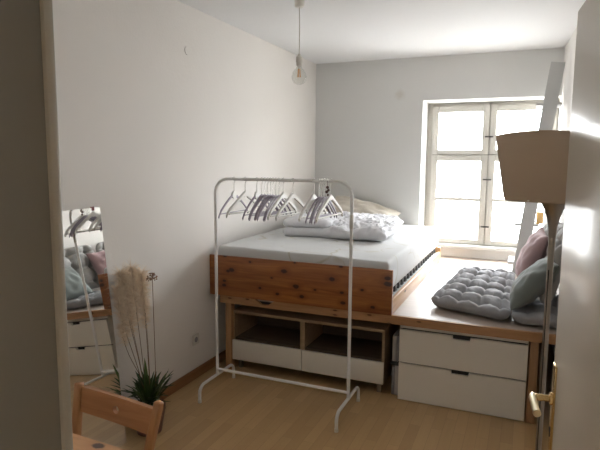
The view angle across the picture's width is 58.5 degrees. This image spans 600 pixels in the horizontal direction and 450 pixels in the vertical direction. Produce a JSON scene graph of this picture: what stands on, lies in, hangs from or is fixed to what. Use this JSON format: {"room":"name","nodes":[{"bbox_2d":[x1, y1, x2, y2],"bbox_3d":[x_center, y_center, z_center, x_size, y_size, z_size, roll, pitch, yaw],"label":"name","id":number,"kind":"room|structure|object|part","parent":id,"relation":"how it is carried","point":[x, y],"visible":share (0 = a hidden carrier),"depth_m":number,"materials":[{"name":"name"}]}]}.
{"room":"bedroom","nodes":[
{"label":"bedroom","id":0,"kind":"room"},
{"bbox_2d":[52,0,315,400],"bbox_3d":[-0.841,-0.201,4.027,0.200,2.707,6.050,3,8,23],"label":"wall","id":1,"kind":"structure","parent":0,"point":[148,129],"depth_m":3.68,"materials":[{"name":"paint"}]},
{"bbox_2d":[184,46,189,54],"bbox_3d":[-0.788,-1.220,3.747,0.004,0.060,0.060,3,8,23],"label":"junction cover","id":2,"kind":"object","parent":1,"relation":"attached to","point":[187,50],"visible":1,"depth_m":3.75,"materials":[{"name":"paint"}]},
{"bbox_2d":[160,350,225,399],"bbox_3d":[-0.821,1.132,3.981,0.016,0.072,5.070,3,8,23],"label":"baseboard","id":3,"kind":"structure","parent":1,"relation":"attached to","point":[195,373],"depth_m":4.00,"materials":[{"name":"brown wood"}]},
{"bbox_2d":[192,333,198,345],"bbox_3d":[-0.785,0.862,4.038,0.010,0.080,0.080,3,8,23],"label":"wall socket","id":4,"kind":"object","parent":1,"relation":"attached to","point":[195,338],"visible":1,"depth_m":4.03,"materials":[{"name":"beige plastic"}]},
{"bbox_2d":[119,325,554,449],"bbox_3d":[0.465,1.398,2.594,4.400,0.100,8.000,3,8,23],"label":"floor","id":5,"kind":"structure","parent":0,"point":[241,412],"depth_m":3.42,"materials":[{"name":"brown wood"}]},
{"bbox_2d":[62,207,126,446],"bbox_3d":[-1.175,0.605,2.876,0.164,1.378,0.470,4,8,24],"label":"mirror","id":6,"kind":"object","parent":5,"relation":"on","point":[93,361],"visible":0.6,"depth_m":2.93,"materials":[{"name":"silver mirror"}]},
{"bbox_2d":[73,433,124,449],"bbox_3d":[-1.012,1.081,1.646,1.020,0.740,0.602,3,8,23],"label":"table","id":7,"kind":"object","parent":5,"relation":"on","point":[79,442],"visible":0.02,"depth_m":1.71,"materials":[{"name":"brown wood"}]},
{"bbox_2d":[72,382,163,449],"bbox_3d":[-0.772,1.037,1.876,0.418,0.786,0.460,3,8,23],"label":"folding chair","id":8,"kind":"object","parent":5,"relation":"on","point":[139,416],"visible":1,"depth_m":2.01,"materials":[{"name":"brown wood"}]},
{"bbox_3d":[-0.869,1.007,2.053,0.035,0.771,0.220,1,7,1],"label":"post","id":9,"kind":"part","parent":8,"relation":"part of","materials":[{"name":"brown wood"}]},
{"bbox_3d":[-0.687,0.692,2.015,0.363,0.104,0.040,4,8,27],"label":"rail","id":10,"kind":"part","parent":8,"relation":"part of","materials":[{"name":"brown wood"}]},
{"bbox_3d":[-0.592,1.023,1.939,0.220,0.771,0.037,-4,8,-31],"label":"post","id":11,"kind":"part","parent":8,"relation":"part of","materials":[{"name":"brown wood"}]},
{"bbox_2d":[121,358,174,436],"bbox_3d":[-0.913,1.018,3.209,0.346,0.485,0.392,3,8,23],"label":"potted plant","id":12,"kind":"object","parent":5,"relation":"on","point":[148,394],"visible":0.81,"depth_m":3.20,"materials":[{"name":"green plant"}]},
{"bbox_2d":[109,259,152,404],"bbox_3d":[-0.981,0.640,3.252,0.217,0.915,0.319,3,8,23],"label":"pampas grass","id":13,"kind":"object","parent":12,"relation":"in","point":[126,286],"depth_m":3.18,"materials":[{"name":"brown plant"}]},
{"bbox_3d":[-0.999,0.779,3.187,0.113,0.654,0.085,3,8,23],"label":"stem","id":14,"kind":"part","parent":13,"relation":"part of","materials":[{"name":"brown plant"}]},
{"bbox_3d":[-0.982,0.740,3.189,0.140,0.731,0.011,2,7,16],"label":"stem","id":15,"kind":"part","parent":13,"relation":"part of","materials":[{"name":"brown plant"}]},
{"bbox_3d":[-0.960,0.727,3.221,0.118,0.751,0.011,7,10,43],"label":"stem","id":16,"kind":"part","parent":13,"relation":"part of","materials":[{"name":"brown plant"}]},
{"bbox_3d":[-0.932,0.744,3.256,0.119,0.707,0.101,3,8,23],"label":"stem","id":17,"kind":"part","parent":13,"relation":"part of","materials":[{"name":"brown plant"}]},
{"bbox_3d":[-0.924,0.818,3.268,0.009,0.557,0.096,-3,8,-24],"label":"stem","id":18,"kind":"part","parent":13,"relation":"part of","materials":[{"name":"brown plant"}]},
{"bbox_3d":[-0.914,1.171,3.249,0.200,0.172,0.200,3,8,23],"label":"pot","id":19,"kind":"part","parent":12,"relation":"part of","materials":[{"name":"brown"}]},
{"bbox_2d":[146,273,157,381],"bbox_3d":[-0.890,0.690,3.265,0.083,0.813,0.096,3,8,23],"label":"dried flower","id":20,"kind":"object","parent":12,"relation":"in","point":[153,274],"visible":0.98,"depth_m":3.25,"materials":[{"name":"brown plant"}]},
{"bbox_3d":[-0.882,0.712,3.247,0.006,0.775,0.082,-2,7,-17],"label":"stem","id":21,"kind":"part","parent":20,"relation":"part of","materials":[{"name":"brown plant"}]},
{"bbox_2d":[198,177,359,432],"bbox_3d":[-0.135,0.454,3.580,1.008,1.526,0.486,3,8,23],"label":"clothes rack","id":22,"kind":"object","parent":5,"relation":"on","point":[219,371],"visible":1,"depth_m":3.54,"materials":[{"name":"white metal"}]},
{"bbox_2d":[218,178,248,217],"bbox_3d":[-0.448,-0.193,3.636,0.012,0.270,0.390,4,8,24],"label":"hanger","id":23,"kind":"object","parent":22,"relation":"hanging from","point":[234,195],"visible":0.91,"depth_m":3.62,"materials":[{"name":"silver metal"}]},
{"bbox_2d":[226,177,262,217],"bbox_3d":[-0.369,-0.195,3.603,0.014,0.258,0.430,4,8,28],"label":"wooden hanger","id":24,"kind":"object","parent":22,"relation":"hanging from","point":[244,194],"visible":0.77,"depth_m":3.55,"materials":[{"name":"white wood"}]},
{"bbox_2d":[242,177,267,219],"bbox_3d":[-0.288,-0.184,3.569,0.012,0.270,0.390,3,8,23],"label":"hanger","id":25,"kind":"object","parent":22,"relation":"hanging from","point":[256,194],"visible":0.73,"depth_m":3.53,"materials":[{"name":"silver metal"}]},
{"bbox_2d":[248,177,271,219],"bbox_3d":[-0.254,-0.182,3.555,0.009,0.270,0.390,3,7,21],"label":"hanger","id":26,"kind":"object","parent":22,"relation":"hanging from","point":[261,195],"visible":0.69,"depth_m":3.50,"materials":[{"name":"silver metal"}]},
{"bbox_2d":[249,177,277,220],"bbox_3d":[-0.234,-0.181,3.546,0.010,0.270,0.390,4,8,26],"label":"hanger","id":27,"kind":"object","parent":22,"relation":"hanging from","point":[264,195],"visible":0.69,"depth_m":3.48,"materials":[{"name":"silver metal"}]},
{"bbox_2d":[254,177,278,220],"bbox_3d":[-0.213,-0.179,3.538,0.009,0.270,0.390,3,8,22],"label":"hanger","id":28,"kind":"object","parent":22,"relation":"hanging from","point":[266,196],"visible":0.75,"depth_m":3.49,"materials":[{"name":"grey plastic"}]},
{"bbox_2d":[255,177,283,220],"bbox_3d":[-0.196,-0.178,3.530,0.009,0.270,0.390,4,8,25],"label":"hanger","id":29,"kind":"object","parent":22,"relation":"hanging from","point":[266,199],"visible":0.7,"depth_m":3.46,"materials":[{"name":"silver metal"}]},
{"bbox_2d":[257,177,284,220],"bbox_3d":[-0.179,-0.177,3.523,0.010,0.270,0.390,4,8,27],"label":"hanger","id":30,"kind":"object","parent":22,"relation":"hanging from","point":[272,195],"visible":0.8,"depth_m":3.47,"materials":[{"name":"grey plastic"}]},
{"bbox_2d":[263,180,286,221],"bbox_3d":[-0.159,-0.176,3.515,0.009,0.270,0.390,3,7,21],"label":"hanger","id":31,"kind":"object","parent":22,"relation":"hanging from","point":[275,195],"visible":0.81,"depth_m":3.48,"materials":[{"name":"grey plastic"}]},
{"bbox_2d":[264,179,291,221],"bbox_3d":[-0.139,-0.175,3.506,0.009,0.270,0.390,4,8,25],"label":"hanger","id":32,"kind":"object","parent":22,"relation":"hanging from","point":[276,198],"visible":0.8,"depth_m":3.45,"materials":[{"name":"grey plastic"}]},
{"bbox_2d":[267,178,296,219],"bbox_3d":[-0.111,-0.179,3.494,0.015,0.258,0.430,4,8,24],"label":"wooden hanger","id":33,"kind":"object","parent":22,"relation":"hanging from","point":[283,195],"visible":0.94,"depth_m":3.46,"materials":[{"name":"white wood"}]},
{"bbox_2d":[275,178,307,220],"bbox_3d":[-0.047,-0.176,3.467,0.014,0.258,0.430,4,8,28],"label":"wooden hanger","id":34,"kind":"object","parent":22,"relation":"hanging from","point":[292,196],"visible":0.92,"depth_m":3.43,"materials":[{"name":"white wood"}]},
{"bbox_2d":[298,178,326,221],"bbox_3d":[0.086,-0.168,3.411,0.014,0.258,0.430,4,8,25],"label":"wooden hanger","id":35,"kind":"object","parent":22,"relation":"hanging from","point":[313,196],"visible":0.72,"depth_m":3.35,"materials":[{"name":"white wood"}]},
{"bbox_2d":[305,179,330,223],"bbox_3d":[0.120,-0.160,3.398,0.010,0.270,0.390,4,8,26],"label":"hanger","id":36,"kind":"object","parent":22,"relation":"hanging from","point":[318,197],"visible":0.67,"depth_m":3.33,"materials":[{"name":"grey plastic"}]},
{"bbox_2d":[309,180,331,222],"bbox_3d":[0.135,-0.159,3.391,0.009,0.270,0.390,3,8,23],"label":"hanger","id":37,"kind":"object","parent":22,"relation":"hanging from","point":[320,198],"visible":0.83,"depth_m":3.36,"materials":[{"name":"grey plastic"}]},
{"bbox_2d":[311,179,334,223],"bbox_3d":[0.151,-0.158,3.385,0.009,0.270,0.390,4,8,25],"label":"hanger","id":38,"kind":"object","parent":22,"relation":"hanging from","point":[323,197],"visible":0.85,"depth_m":3.34,"materials":[{"name":"grey plastic"}]},
{"bbox_2d":[314,179,336,224],"bbox_3d":[0.167,-0.157,3.378,0.009,0.270,0.390,4,8,24],"label":"hanger","id":39,"kind":"object","parent":22,"relation":"hanging from","point":[325,198],"visible":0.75,"depth_m":3.35,"materials":[{"name":"grey plastic"}]},
{"bbox_2d":[325,181,329,195],"bbox_3d":[0.172,-0.228,3.351,0.030,0.097,0.020,3,8,23],"label":"charm","id":40,"kind":"object","parent":22,"relation":"hanging from","point":[327,186],"visible":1,"depth_m":3.35,"materials":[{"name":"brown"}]},
{"bbox_2d":[315,179,342,222],"bbox_3d":[0.191,-0.162,3.367,0.015,0.258,0.430,4,8,26],"label":"wooden hanger","id":41,"kind":"object","parent":22,"relation":"hanging from","point":[330,197],"visible":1,"depth_m":3.34,"materials":[{"name":"white wood"}]},
{"bbox_2d":[233,305,397,391],"bbox_3d":[0.104,0.914,4.184,1.223,0.470,0.420,3,8,23],"label":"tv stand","id":42,"kind":"object","parent":5,"relation":"on","point":[312,343],"visible":0.91,"depth_m":4.07,"materials":[{"name":"white painted wood"},{"name":"oak veneer"}]},
{"bbox_3d":[-0.470,1.097,4.281,0.030,0.075,0.030,3,8,23],"label":"leg","id":43,"kind":"part","parent":42,"relation":"part of","materials":[{"name":"brown metal"}]},
{"bbox_3d":[-0.447,0.854,4.423,0.018,0.373,0.400,3,8,23],"label":"panel","id":44,"kind":"part","parent":42,"relation":"part of","materials":[{"name":"brown wood"}]},
{"bbox_2d":[235,324,299,348],"bbox_3d":[-0.180,0.891,4.313,0.562,0.016,0.376,3,8,23],"label":"shelf","id":45,"kind":"object","parent":42,"relation":"attached to","point":[280,335],"depth_m":4.30,"materials":[{"name":"brown wood"}]},
{"bbox_3d":[-0.264,0.996,4.131,0.594,0.158,0.019,3,8,23],"label":"drawer","id":46,"kind":"part","parent":42,"relation":"part of","materials":[{"name":"beige wood"}]},
{"bbox_3d":[0.109,0.690,4.165,1.223,0.022,0.400,3,8,23],"label":"panel","id":47,"kind":"part","parent":42,"relation":"part of","materials":[{"name":"brown wood"}]},
{"bbox_3d":[0.184,0.856,4.366,1.187,0.355,0.012,3,8,23],"label":"panel","id":48,"kind":"part","parent":42,"relation":"part of","materials":[{"name":"brown wood"}]},
{"bbox_3d":[0.301,1.029,3.894,0.621,0.158,0.019,3,8,23],"label":"drawer","id":49,"kind":"part","parent":42,"relation":"part of","materials":[{"name":"beige wood"}]},
{"bbox_2d":[305,333,381,361],"bbox_3d":[0.383,0.924,4.077,0.589,0.016,0.376,3,8,23],"label":"shelf","id":50,"kind":"object","parent":42,"relation":"attached to","point":[369,348],"depth_m":4.07,"materials":[{"name":"brown wood"}]},
{"bbox_3d":[0.568,1.158,3.845,0.030,0.075,0.030,3,8,23],"label":"leg","id":51,"kind":"part","parent":42,"relation":"part of","materials":[{"name":"brown metal"}]},
{"bbox_3d":[0.662,0.919,3.957,0.018,0.373,0.400,3,8,23],"label":"panel","id":52,"kind":"part","parent":42,"relation":"part of","materials":[{"name":"brown wood"}]},
{"bbox_2d":[220,255,558,423],"bbox_3d":[1.019,0.770,4.874,2.508,0.600,2.514,3,8,23],"label":"platform","id":53,"kind":"object","parent":5,"relation":"on","point":[418,310],"visible":0.41,"depth_m":3.74,"materials":[{"name":"brown wood"}]},
{"bbox_3d":[-0.551,0.848,4.237,0.050,0.579,0.060,3,8,23],"label":"leg","id":54,"kind":"part","parent":53,"relation":"part of","materials":[{"name":"brown wood"}]},
{"bbox_2d":[210,247,440,315],"bbox_3d":[0.388,0.303,4.889,1.436,0.314,2.195,3,8,23],"label":"frame","id":55,"kind":"object","parent":53,"relation":"on","point":[292,282],"visible":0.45,"depth_m":3.88,"materials":[{"name":"brown wood"}]},
{"bbox_2d":[218,224,437,286],"bbox_3d":[0.404,0.192,4.895,1.358,0.246,2.178,3,8,23],"label":"mattress","id":56,"kind":"object","parent":55,"relation":"on","point":[402,251],"visible":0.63,"depth_m":4.15,"materials":[{"name":"white fabric"}]},
{"bbox_2d":[283,211,403,240],"bbox_3d":[0.412,-0.028,5.061,1.056,0.188,1.152,3,8,23],"label":"duvet","id":57,"kind":"object","parent":56,"relation":"on","point":[367,226],"visible":0.88,"depth_m":4.66,"materials":[{"name":"white fabric"}]},
{"bbox_2d":[323,196,399,215],"bbox_3d":[0.616,-0.106,5.665,0.786,0.370,0.457,4,8,27],"label":"pillow","id":58,"kind":"object","parent":56,"relation":"on","point":[360,206],"visible":0.41,"depth_m":5.62,"materials":[{"name":"beige fabric"}]},
{"bbox_3d":[1.034,0.445,4.630,0.026,0.103,2.146,3,8,23],"label":"rail","id":59,"kind":"part","parent":55,"relation":"part of","materials":[{"name":"brown wood"}]},
{"bbox_3d":[0.815,0.266,5.889,1.423,0.149,0.025,3,8,23],"label":"headboard","id":60,"kind":"part","parent":55,"relation":"part of","materials":[{"name":"brown wood"}]},
{"bbox_2d":[431,266,514,319],"bbox_3d":[1.387,0.499,4.215,0.544,0.134,1.428,3,8,23],"label":"seat pad","id":61,"kind":"object","parent":53,"relation":"on","point":[484,292],"visible":0.96,"depth_m":3.90,"materials":[{"name":"grey fabric"}]},
{"bbox_3d":[1.470,0.966,3.387,0.050,0.579,0.060,3,8,23],"label":"leg","id":62,"kind":"part","parent":53,"relation":"part of","materials":[{"name":"brown wood"}]},
{"bbox_2d":[512,295,558,327],"bbox_3d":[1.664,0.571,3.678,0.380,0.111,0.700,3,8,23],"label":"seat pad","id":63,"kind":"object","parent":53,"relation":"on","point":[532,313],"visible":0.45,"depth_m":3.46,"materials":[{"name":"grey fabric"}]},
{"bbox_2d":[515,227,547,276],"bbox_3d":[1.795,0.245,4.152,0.231,0.430,0.448,3,8,23],"label":"throw pillow","id":64,"kind":"object","parent":63,"relation":"on","point":[535,248],"visible":0.66,"depth_m":4.01,"materials":[{"name":"pink fabric"}]},
{"bbox_2d":[510,257,559,309],"bbox_3d":[1.569,0.378,3.587,0.294,0.324,0.420,3,8,23],"label":"throw pillow","id":65,"kind":"object","parent":63,"relation":"on","point":[530,284],"visible":0.78,"depth_m":3.45,"materials":[{"name":"green fabric"}]},
{"bbox_2d":[539,223,563,303],"bbox_3d":[1.767,0.250,3.728,0.197,0.487,0.700,3,8,23],"label":"cushion","id":66,"kind":"object","parent":63,"relation":"on","point":[559,235],"visible":0.27,"depth_m":3.44,"materials":[{"name":"grey fabric"}]},
{"bbox_2d":[507,62,564,273],"bbox_3d":[2.170,-0.496,4.954,0.374,1.900,0.366,3,8,23],"label":"ladder","id":67,"kind":"object","parent":53,"relation":"on","point":[550,103],"visible":0.45,"depth_m":4.71,"materials":[{"name":"grey paint"}]},
{"bbox_2d":[536,212,543,223],"bbox_3d":[2.188,-0.065,4.888,0.060,0.110,0.060,3,8,23],"label":"wooden block","id":68,"kind":"object","parent":67,"relation":"on","point":[540,215],"visible":0.92,"depth_m":4.86,"materials":[{"name":"brown wood"}]},
{"bbox_2d":[543,221,559,235],"bbox_3d":[2.010,0.171,4.391,0.192,0.487,0.681,3,8,23],"label":"cushion","id":69,"kind":"object","parent":53,"relation":"on","point":[545,226],"visible":0.04,"depth_m":4.26,"materials":[{"name":"grey fabric"}]},
{"bbox_2d":[391,365,394,393],"bbox_3d":[0.695,1.089,3.881,0.018,0.205,0.200,3,8,23],"label":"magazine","id":70,"kind":"object","parent":5,"relation":"on","point":[393,366],"visible":0.45,"depth_m":3.79,"materials":[{"name":"grey paper"}]},
{"bbox_2d":[394,366,398,394],"bbox_3d":[0.719,1.085,3.870,0.030,0.215,0.200,3,8,23],"label":"magazine","id":71,"kind":"object","parent":5,"relation":"on","point":[396,367],"visible":0.42,"depth_m":3.78,"materials":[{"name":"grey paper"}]},
{"bbox_2d":[390,360,398,365],"bbox_3d":[0.710,0.961,3.865,0.066,0.024,0.230,3,8,23],"label":"book","id":72,"kind":"object","parent":71,"relation":"on","point":[395,363],"visible":0.24,"depth_m":3.76,"materials":[{"name":"black paper"}]},
{"bbox_2d":[392,328,399,360],"bbox_3d":[0.701,0.856,3.851,0.027,0.186,0.200,3,8,23],"label":"box file","id":73,"kind":"object","parent":72,"relation":"on","point":[394,348],"visible":0.61,"depth_m":3.76,"materials":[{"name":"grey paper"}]},
{"bbox_2d":[396,333,399,361],"bbox_3d":[0.722,0.857,3.842,0.015,0.186,0.200,3,8,23],"label":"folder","id":74,"kind":"object","parent":72,"relation":"on","point":[397,351],"visible":0.44,"depth_m":3.75,"materials":[{"name":"grey"}]},
{"bbox_2d":[398,325,528,420],"bbox_3d":[1.147,0.944,3.755,0.812,0.529,0.485,3,8,23],"label":"chest","id":75,"kind":"object","parent":5,"relation":"on","point":[487,375],"visible":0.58,"depth_m":3.52,"materials":[{"name":"beige wood"}]},
{"bbox_3d":[1.055,1.098,3.558,0.810,0.259,0.019,3,8,23],"label":"drawer","id":76,"kind":"part","parent":75,"relation":"part of","materials":[{"name":"beige wood"}]},
{"bbox_3d":[1.057,0.846,3.527,0.810,0.228,0.019,3,8,23],"label":"drawer","id":77,"kind":"part","parent":75,"relation":"part of","materials":[{"name":"beige wood"}]},
{"bbox_3d":[1.153,0.690,3.734,0.812,0.020,0.464,3,8,23],"label":"panel","id":78,"kind":"part","parent":75,"relation":"part of","materials":[{"name":"beige wood"}]},
{"bbox_2d":[496,130,569,449],"bbox_3d":[0.811,0.572,1.798,0.375,1.739,0.374,3,8,23],"label":"floor lamp","id":79,"kind":"object","parent":5,"relation":"on","point":[533,165],"visible":0.85,"depth_m":1.62,"materials":[{"name":"brown fabric shade"},{"name":"dark bronze metal"}]},
{"bbox_3d":[0.817,-0.183,1.705,0.375,0.217,0.374,3,8,23],"label":"lamp shade","id":80,"kind":"part","parent":79,"relation":"part of","materials":[{"name":"beige fabric"}]},
{"bbox_2d":[177,0,585,63],"bbox_3d":[0.924,-1.535,3.278,4.400,0.150,5.750,3,8,23],"label":"ceiling","id":81,"kind":"structure","parent":0,"point":[331,31],"depth_m":4.21,"materials":[{"name":"paint"}]},
{"bbox_2d":[295,0,304,76],"bbox_3d":[-0.005,-1.232,3.629,0.102,0.551,0.102,3,8,23],"label":"pendant lamp","id":82,"kind":"object","parent":81,"relation":"hanging from","point":[299,4],"visible":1,"depth_m":3.62,"materials":[{"name":"white paint"}]},
{"bbox_3d":[-0.003,-1.306,3.620,0.008,0.322,0.006,3,8,23],"label":"cord","id":83,"kind":"part","parent":82,"relation":"part of","materials":[{"name":"beige plastic"}]},
{"bbox_2d":[315,47,564,259],"bbox_3d":[1.400,-0.408,5.851,2.493,2.707,0.420,3,8,23],"label":"wall","id":84,"kind":"structure","parent":0,"point":[371,132],"depth_m":5.74,"materials":[{"name":"paint"}]},
{"bbox_2d":[424,99,559,252],"bbox_3d":[1.992,-0.515,5.698,1.297,1.565,0.175,3,8,23],"label":"window","id":85,"kind":"structure","parent":84,"relation":"in","point":[488,155],"depth_m":5.74,"materials":[{"name":"grey paint"}]},
{"bbox_3d":[1.719,-0.279,5.856,0.588,0.961,0.040,3,8,23],"label":"sash","id":86,"kind":"part","parent":85,"relation":"part of","materials":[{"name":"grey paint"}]},
{"bbox_3d":[1.724,-1.019,5.766,0.588,0.514,0.040,3,8,23],"label":"sash","id":87,"kind":"part","parent":85,"relation":"part of","materials":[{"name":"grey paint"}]},
{"bbox_3d":[1.973,0.247,5.759,1.291,0.038,0.105,3,8,23],"label":"sill","id":88,"kind":"part","parent":85,"relation":"part of","materials":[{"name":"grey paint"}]},
{"bbox_3d":[2.290,-0.246,5.616,0.636,0.961,0.040,3,8,23],"label":"sash","id":89,"kind":"part","parent":85,"relation":"part of","materials":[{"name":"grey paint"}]},
{"bbox_3d":[2.295,-0.986,5.526,0.636,0.514,0.040,3,8,23],"label":"sash","id":90,"kind":"part","parent":85,"relation":"part of","materials":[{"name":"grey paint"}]},
{"bbox_2d":[551,27,576,355],"bbox_3d":[1.983,-0.035,2.841,0.950,2.707,6.050,3,8,23],"label":"wall","id":91,"kind":"structure","parent":0,"point":[564,120],"depth_m":4.61,"materials":[{"name":"paint"}]},
{"bbox_3d":[-0.519,0.199,0.787,3.343,2.707,0.290,3,8,23],"label":"wall","id":92,"kind":"structure","parent":0,"visible":0},
{"bbox_2d":[0,0,72,449],"bbox_3d":[-0.081,0.476,0.631,1.015,2.200,0.327,3,8,23],"label":"trim","id":93,"kind":"structure","parent":92,"relation":"attached to","point":[36,413],"depth_m":0.83,"materials":[{"name":"grey paint"}]},
{"bbox_2d":[529,0,599,449],"bbox_3d":[0.524,0.524,1.017,0.171,2.004,0.866,3,8,23],"label":"door","id":94,"kind":"structure","parent":92,"relation":"in","point":[573,399],"depth_m":1.14,"materials":[{"name":"beige paint"}]},
{"bbox_3d":[0.593,0.452,1.355,0.020,0.025,0.099,2,7,16],"label":"handle","id":95,"kind":"part","parent":94,"relation":"part of","materials":[{"name":"gold metal"}]},
{"bbox_3d":[0.651,0.473,1.382,0.006,0.235,0.040,3,7,18],"label":"lock plate","id":96,"kind":"part","parent":94,"relation":"part of","materials":[{"name":"gold metal"}]}
]}

